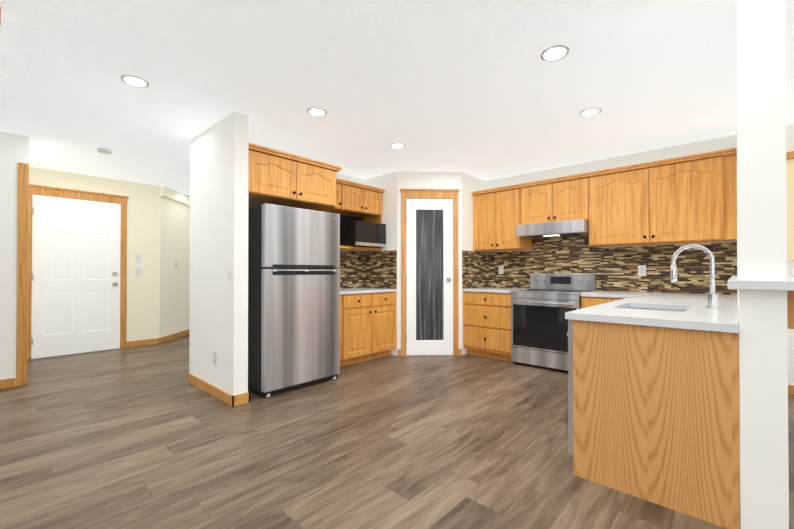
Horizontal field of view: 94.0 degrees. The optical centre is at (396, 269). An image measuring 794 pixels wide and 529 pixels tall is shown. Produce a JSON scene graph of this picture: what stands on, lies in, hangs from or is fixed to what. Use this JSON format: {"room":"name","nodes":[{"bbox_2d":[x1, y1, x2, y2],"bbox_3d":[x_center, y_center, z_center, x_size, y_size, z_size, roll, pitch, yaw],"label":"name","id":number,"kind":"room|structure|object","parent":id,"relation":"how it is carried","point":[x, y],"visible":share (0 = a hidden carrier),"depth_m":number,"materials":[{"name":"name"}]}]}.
{"room":"kitchen","nodes":[
{"label":"kitchen","id":0,"kind":"room"},
{"bbox_2d":[0,131,28,385],"bbox_3d":[-4.240,-0.095,3.008,0.130,2.420,1.750,0,-1,43],"label":"wall","id":1,"kind":"structure","parent":0,"point":[14,149],"depth_m":3.52,"materials":[{"name":"white paint"}]},
{"bbox_2d":[16,162,28,386],"bbox_3d":[-3.619,0.044,3.574,0.014,2.150,0.075,0,-1,43],"label":"door frame","id":2,"kind":"structure","parent":1,"relation":"attached to","point":[22,274],"depth_m":3.57,"materials":[{"name":"brown wood"}]},
{"bbox_2d":[29,167,159,341],"bbox_3d":[-4.794,-0.084,4.534,0.130,2.420,3.250,0,-1,43],"label":"wall","id":3,"kind":"structure","parent":0,"point":[143,240],"depth_m":5.48,"materials":[{"name":"beige paint"}]},
{"bbox_2d":[31,195,120,358],"bbox_3d":[-4.249,0.090,4.946,0.109,2.055,0.904,0,-1,43],"label":"front door","id":4,"kind":"structure","parent":3,"relation":"in","point":[75,275],"depth_m":4.93,"materials":[{"name":"white paint"}]},
{"bbox_2d":[27,184,128,359],"bbox_3d":[-4.271,0.032,4.969,0.048,2.195,1.094,0,-1,43],"label":"door frame","id":5,"kind":"structure","parent":3,"relation":"attached to","point":[70,193],"depth_m":5.07,"materials":[{"name":"brown wood"}]},
{"bbox_2d":[135,254,140,261],"bbox_3d":[-3.833,-0.167,5.478,0.007,0.118,0.075,0,-1,43],"label":"light switch","id":6,"kind":"object","parent":3,"relation":"attached to","point":[137,257],"visible":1,"depth_m":5.47,"materials":[{"name":"white plastic"}]},
{"bbox_2d":[135,268,140,275],"bbox_3d":[-3.833,0.033,5.477,0.007,0.118,0.075,0,-1,43],"label":"light switch","id":7,"kind":"object","parent":3,"relation":"attached to","point":[137,271],"visible":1,"depth_m":5.47,"materials":[{"name":"white plastic"}]},
{"bbox_2d":[126,329,189,347],"bbox_3d":[-3.823,1.098,6.472,1.356,0.085,1.772,0,-1,43],"label":"baseboard","id":8,"kind":"structure","parent":3,"relation":"attached to","point":[176,335],"depth_m":5.64,"materials":[{"name":"brown wood"}]},
{"bbox_2d":[159,186,189,337],"bbox_3d":[-3.728,-0.068,6.635,0.180,2.420,1.900,0,0,-2],"label":"wall","id":9,"kind":"structure","parent":0,"point":[174,247],"depth_m":6.09,"materials":[{"name":"beige paint"}]},
{"bbox_2d":[194,111,248,395],"bbox_3d":[-1.619,-0.092,3.372,0.880,2.420,0.120,0,-1,43],"label":"wall","id":10,"kind":"structure","parent":0,"point":[221,230],"depth_m":3.18,"materials":[{"name":"white paint"}]},
{"bbox_2d":[188,373,238,406],"bbox_3d":[-1.699,1.075,3.364,1.022,0.085,0.037,0,-1,43],"label":"baseboard","id":11,"kind":"structure","parent":10,"relation":"attached to","point":[226,397],"depth_m":3.25,"materials":[{"name":"brown wood"}]},
{"bbox_2d":[213,351,216,365],"bbox_3d":[-1.612,0.787,3.270,0.075,0.118,0.006,0,-1,43],"label":"electrical outlet","id":12,"kind":"object","parent":10,"relation":"attached to","point":[215,358],"visible":1,"depth_m":3.26,"materials":[{"name":"white plastic"}]},
{"bbox_2d":[189,138,363,374],"bbox_3d":[-0.806,-0.080,5.005,0.130,2.420,3.625,0,-1,43],"label":"wall","id":13,"kind":"structure","parent":0,"point":[192,225],"depth_m":3.67,"materials":[{"name":"white paint"}]},
{"bbox_2d":[248,143,341,210],"bbox_3d":[-1.249,-0.867,3.784,0.872,0.416,1.038,0,-1,43],"label":"upper cabinet","id":14,"kind":"object","parent":13,"relation":"attached to","point":[277,177],"visible":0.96,"depth_m":3.49,"materials":[{"name":"brown wood"}]},
{"bbox_2d":[317,178,384,251],"bbox_3d":[-0.704,-0.673,4.717,0.412,0.832,1.202,0,-1,43],"label":"upper cabinet","id":15,"kind":"object","parent":13,"relation":"attached to","point":[358,201],"visible":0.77,"depth_m":4.75,"materials":[{"name":"brown wood"}]},
{"bbox_2d":[340,220,385,247],"bbox_3d":[-0.465,-0.448,4.871,0.378,0.316,0.535,0,-1,43],"label":"microwave","id":16,"kind":"object","parent":15,"relation":"in","point":[355,233],"visible":0.81,"depth_m":4.69,"materials":[{"name":"grey metal"}]},
{"bbox_2d":[0,334,793,528],"bbox_3d":[-0.537,1.142,2.486,14.500,0.060,11.000,0,-1,43],"label":"floor","id":17,"kind":"structure","parent":0,"point":[145,437],"depth_m":2.26,"materials":[{"name":"laminate"}]},
{"bbox_2d":[248,203,339,397],"bbox_3d":[-1.160,0.276,3.756,0.854,1.690,0.820,0,-1,43],"label":"refrigerator","id":18,"kind":"object","parent":17,"relation":"on","point":[293,301],"visible":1,"depth_m":3.38,"materials":[{"name":"grey metal"}]},
{"bbox_2d":[340,292,395,366],"bbox_3d":[-0.611,0.708,4.624,0.661,0.838,1.137,0,-1,43],"label":"base cabinet","id":19,"kind":"object","parent":17,"relation":"on","point":[367,326],"visible":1,"depth_m":4.47,"materials":[{"name":"brown wood"}]},
{"bbox_2d":[340,288,396,294],"bbox_3d":[-0.621,0.270,4.634,0.638,0.035,1.134,0,-1,43],"label":"countertop","id":20,"kind":"structure","parent":19,"relation":"on","point":[344,291],"depth_m":4.58,"materials":[{"name":"white stone"}]},
{"bbox_2d":[463,291,512,361],"bbox_3d":[1.321,0.710,4.879,0.684,0.838,0.661,0,-1,43],"label":"base cabinet","id":21,"kind":"object","parent":17,"relation":"on","point":[487,324],"visible":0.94,"depth_m":4.65,"materials":[{"name":"brown wood"}]},
{"bbox_2d":[462,287,525,292],"bbox_3d":[1.329,0.272,4.891,0.684,0.035,0.638,0,-1,43],"label":"countertop","id":22,"kind":"structure","parent":21,"relation":"on","point":[495,290],"depth_m":4.69,"materials":[{"name":"white stone"}]},
{"bbox_2d":[511,273,595,370],"bbox_3d":[1.830,0.575,4.357,0.765,1.060,0.707,0,-1,43],"label":"range","id":23,"kind":"object","parent":17,"relation":"on","point":[539,309],"visible":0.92,"depth_m":4.21,"materials":[{"name":"grey metal"}]},
{"bbox_2d":[581,296,624,308],"bbox_3d":[2.335,0.703,3.949,0.521,0.838,0.661,0,-1,43],"label":"base cabinet","id":24,"kind":"object","parent":17,"relation":"on","point":[588,301],"visible":0.08,"depth_m":3.83,"materials":[{"name":"brown wood"}]},
{"bbox_2d":[580,291,636,297],"bbox_3d":[2.328,0.265,3.961,0.499,0.035,0.658,0,-1,43],"label":"countertop","id":25,"kind":"structure","parent":24,"relation":"on","point":[613,294],"depth_m":3.81,"materials":[{"name":"white stone"}]},
{"bbox_2d":[573,320,739,528],"bbox_3d":[1.341,0.689,1.936,0.660,0.837,0.435,0,-1,43],"label":"base cabinet","id":26,"kind":"object","parent":17,"relation":"on","point":[655,414],"depth_m":1.73,"materials":[{"name":"brown wood"}]},
{"bbox_2d":[567,319,572,454],"bbox_3d":[1.144,0.692,2.232,0.070,0.835,0.596,0,-1,43],"label":"dishwasher","id":27,"kind":"object","parent":26,"relation":"attached to","point":[570,385],"visible":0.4,"depth_m":2.01,"materials":[{"name":"silver metal"}]},
{"bbox_2d":[565,292,738,332],"bbox_3d":[2.088,0.256,2.777,0.691,0.035,2.728,0,-1,43],"label":"countertop","id":28,"kind":"structure","parent":26,"relation":"on","point":[697,314],"depth_m":2.01,"materials":[{"name":"white stone"}]},
{"bbox_2d":[629,307,684,311],"bbox_3d":[1.634,0.375,2.359,0.400,0.204,0.540,0,-1,43],"label":"sink","id":29,"kind":"object","parent":28,"relation":"in","point":[657,309],"visible":0.04,"depth_m":2.55,"materials":[{"name":"silver metal"}]},
{"bbox_2d":[670,244,719,308],"bbox_3d":[1.871,0.038,2.329,0.241,0.392,0.137,0,-1,43],"label":"faucet","id":30,"kind":"object","parent":28,"relation":"on","point":[712,299],"visible":1,"depth_m":2.25,"materials":[{"name":"silver metal"}]},
{"bbox_2d":[0,0,793,195],"bbox_3d":[-0.537,-1.338,2.504,14.500,0.060,11.000,0,-1,43],"label":"ceiling","id":31,"kind":"structure","parent":0,"point":[481,89],"depth_m":2.56,"materials":[{"name":"white paint"}]},
{"bbox_2d":[97,148,111,153],"bbox_3d":[-3.160,-1.280,3.994,0.130,0.030,0.130,0,-1,43],"label":"smoke detector","id":32,"kind":"object","parent":31,"relation":"attached to","point":[104,150],"visible":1,"depth_m":3.97,"materials":[{"name":"white plastic"}]},
{"bbox_2d":[120,75,148,87],"bbox_3d":[-1.814,-1.302,2.562,0.164,0.010,0.164,0,-1,43],"label":"recessed light","id":33,"kind":"object","parent":31,"relation":"in","point":[133,80],"visible":1,"depth_m":2.55,"materials":[{"name":"white plastic"}]},
{"bbox_2d":[307,107,326,115],"bbox_3d":[-0.660,-1.299,3.051,0.164,0.010,0.164,0,-1,43],"label":"recessed light","id":34,"kind":"object","parent":31,"relation":"in","point":[315,111],"visible":1,"depth_m":3.03,"materials":[{"name":"white plastic"}]},
{"bbox_2d":[390,143,404,148],"bbox_3d":[0.006,-1.293,3.865,0.164,0.010,0.164,0,-1,43],"label":"recessed light","id":35,"kind":"object","parent":31,"relation":"in","point":[397,145],"visible":0.96,"depth_m":3.84,"materials":[{"name":"white plastic"}]},
{"bbox_2d":[540,45,569,61],"bbox_3d":[0.953,-1.305,2.236,0.164,0.010,0.164,0,-1,43],"label":"recessed light","id":36,"kind":"object","parent":31,"relation":"in","point":[554,53],"visible":1,"depth_m":2.23,"materials":[{"name":"white plastic"}]},
{"bbox_2d":[579,107,601,116],"bbox_3d":[1.597,-1.299,3.056,0.164,0.010,0.164,0,-1,43],"label":"recessed light","id":37,"kind":"object","parent":31,"relation":"in","point":[593,111],"visible":1,"depth_m":3.05,"materials":[{"name":"white plastic"}]},
{"bbox_2d":[364,171,485,355],"bbox_3d":[0.413,-0.078,5.321,1.240,2.420,1.250,0,-1,43],"label":"wall","id":38,"kind":"structure","parent":0,"point":[391,184],"depth_m":4.89,"materials":[{"name":"white paint"}]},
{"bbox_2d":[335,251,362,287],"bbox_3d":[-0.850,-0.001,4.852,0.008,0.507,1.143,0,-1,43],"label":"backsplash","id":39,"kind":"structure","parent":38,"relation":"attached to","point":[351,262],"depth_m":5.09,"materials":[{"name":"tile"}]},
{"bbox_2d":[363,250,396,288],"bbox_3d":[-0.232,0.000,5.055,0.612,0.507,0.008,0,-1,43],"label":"backsplash","id":40,"kind":"structure","parent":38,"relation":"attached to","point":[379,267],"depth_m":5.04,"materials":[{"name":"tile"}]},
{"bbox_2d":[406,199,452,354],"bbox_3d":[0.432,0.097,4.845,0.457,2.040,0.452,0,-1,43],"label":"pantry door","id":41,"kind":"structure","parent":38,"relation":"in","point":[429,278],"depth_m":4.85,"materials":[{"name":"white paint"}]},
{"bbox_2d":[400,188,459,355],"bbox_3d":[0.430,0.036,4.843,0.786,2.185,0.038,0,0,-2],"label":"door frame","id":42,"kind":"structure","parent":38,"relation":"attached to","point":[429,194],"depth_m":4.84,"materials":[{"name":"brown wood"}]},
{"bbox_2d":[462,250,486,288],"bbox_3d":[1.072,0.001,5.113,0.008,0.507,0.615,0,-1,43],"label":"backsplash","id":43,"kind":"structure","parent":38,"relation":"attached to","point":[474,263],"depth_m":5.10,"materials":[{"name":"tile"}]},
{"bbox_2d":[486,124,793,384],"bbox_3d":[3.400,-0.091,3.518,8.080,2.420,0.130,0,-1,43],"label":"wall","id":44,"kind":"structure","parent":0,"point":[710,145],"depth_m":4.00,"materials":[{"name":"white paint"}]},
{"bbox_2d":[471,184,531,251],"bbox_3d":[1.394,-0.663,4.998,0.712,0.806,0.402,0,-1,43],"label":"upper cabinet","id":45,"kind":"object","parent":44,"relation":"attached to","point":[496,216],"visible":0.9,"depth_m":4.84,"materials":[{"name":"brown wood"}]},
{"bbox_2d":[519,172,588,224],"bbox_3d":[1.946,-0.810,4.493,0.785,0.522,0.402,0,-1,43],"label":"upper cabinet","id":46,"kind":"object","parent":44,"relation":"attached to","point":[564,198],"visible":0.96,"depth_m":4.34,"materials":[{"name":"brown wood"}]},
{"bbox_2d":[516,219,588,238],"bbox_3d":[1.908,-0.472,4.450,0.773,0.149,0.493,0,-1,43],"label":"range hood","id":47,"kind":"object","parent":46,"relation":"attached to","point":[569,228],"visible":0.85,"depth_m":4.26,"materials":[{"name":"silver metal"}]},
{"bbox_2d":[487,236,736,294],"bbox_3d":[2.276,-0.148,4.453,2.676,0.796,0.008,0,-1,43],"label":"backsplash","id":48,"kind":"structure","parent":44,"relation":"attached to","point":[614,268],"depth_m":4.20,"materials":[{"name":"tile"}]},
{"bbox_2d":[499,265,503,273],"bbox_3d":[1.459,0.001,5.188,0.075,0.118,0.006,0,-1,43],"label":"electrical outlet","id":49,"kind":"object","parent":48,"relation":"attached to","point":[501,269],"visible":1,"depth_m":5.18,"materials":[{"name":"white plastic"}]},
{"bbox_2d":[638,265,645,275],"bbox_3d":[2.690,0.013,4.059,0.075,0.118,0.006,0,-1,43],"label":"electrical outlet","id":50,"kind":"object","parent":48,"relation":"attached to","point":[641,270],"visible":1,"depth_m":4.06,"materials":[{"name":"white plastic"}]},
{"bbox_2d":[587,147,736,246],"bbox_3d":[2.694,-0.672,3.805,1.247,0.806,0.402,0,-1,43],"label":"upper cabinet","id":51,"kind":"object","parent":44,"relation":"attached to","point":[686,199],"visible":0.9,"depth_m":3.63,"materials":[{"name":"brown wood"}]},
{"bbox_2d":[786,159,793,259],"bbox_3d":[3.943,-0.536,2.911,1.355,0.901,0.030,0,-1,43],"label":"window blind","id":52,"kind":"object","parent":44,"relation":"attached to","point":[790,201],"depth_m":3.29,"materials":[{"name":"beige"}]},
{"bbox_2d":[786,151,793,159],"bbox_3d":[3.932,-1.016,2.895,1.385,0.060,0.073,0,-1,43],"label":"window valance","id":53,"kind":"object","parent":44,"relation":"attached to","point":[789,155],"depth_m":3.27,"materials":[{"name":"brown wood"}]},
{"bbox_2d":[788,385,793,394],"bbox_3d":[4.881,1.066,2.054,3.930,0.085,0.012,0,-1,43],"label":"baseboard","id":54,"kind":"structure","parent":44,"relation":"attached to","point":[790,387],"depth_m":3.30,"materials":[{"name":"brown wood"}]},
{"bbox_2d":[736,0,788,528],"bbox_3d":[2.438,-0.099,2.476,0.230,2.420,2.705,0,-1,43],"label":"wall","id":55,"kind":"structure","parent":0,"point":[763,329],"depth_m":1.51,"materials":[{"name":"white paint"}]},
{"bbox_2d":[728,276,793,290],"bbox_3d":[2.173,0.067,2.065,0.465,0.040,1.863,0,-1,43],"label":"bar","id":56,"kind":"object","parent":55,"relation":"on","point":[735,283],"visible":0.92,"depth_m":1.47,"materials":[{"name":"white stone"}]},
{"bbox_2d":[787,291,793,328],"bbox_3d":[2.200,0.173,1.990,0.250,0.170,1.280,0,-1,43],"label":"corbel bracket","id":57,"kind":"object","parent":55,"relation":"attached to","point":[790,309],"visible":0.22,"depth_m":1.59,"materials":[{"name":"brown wood"}]}
]}

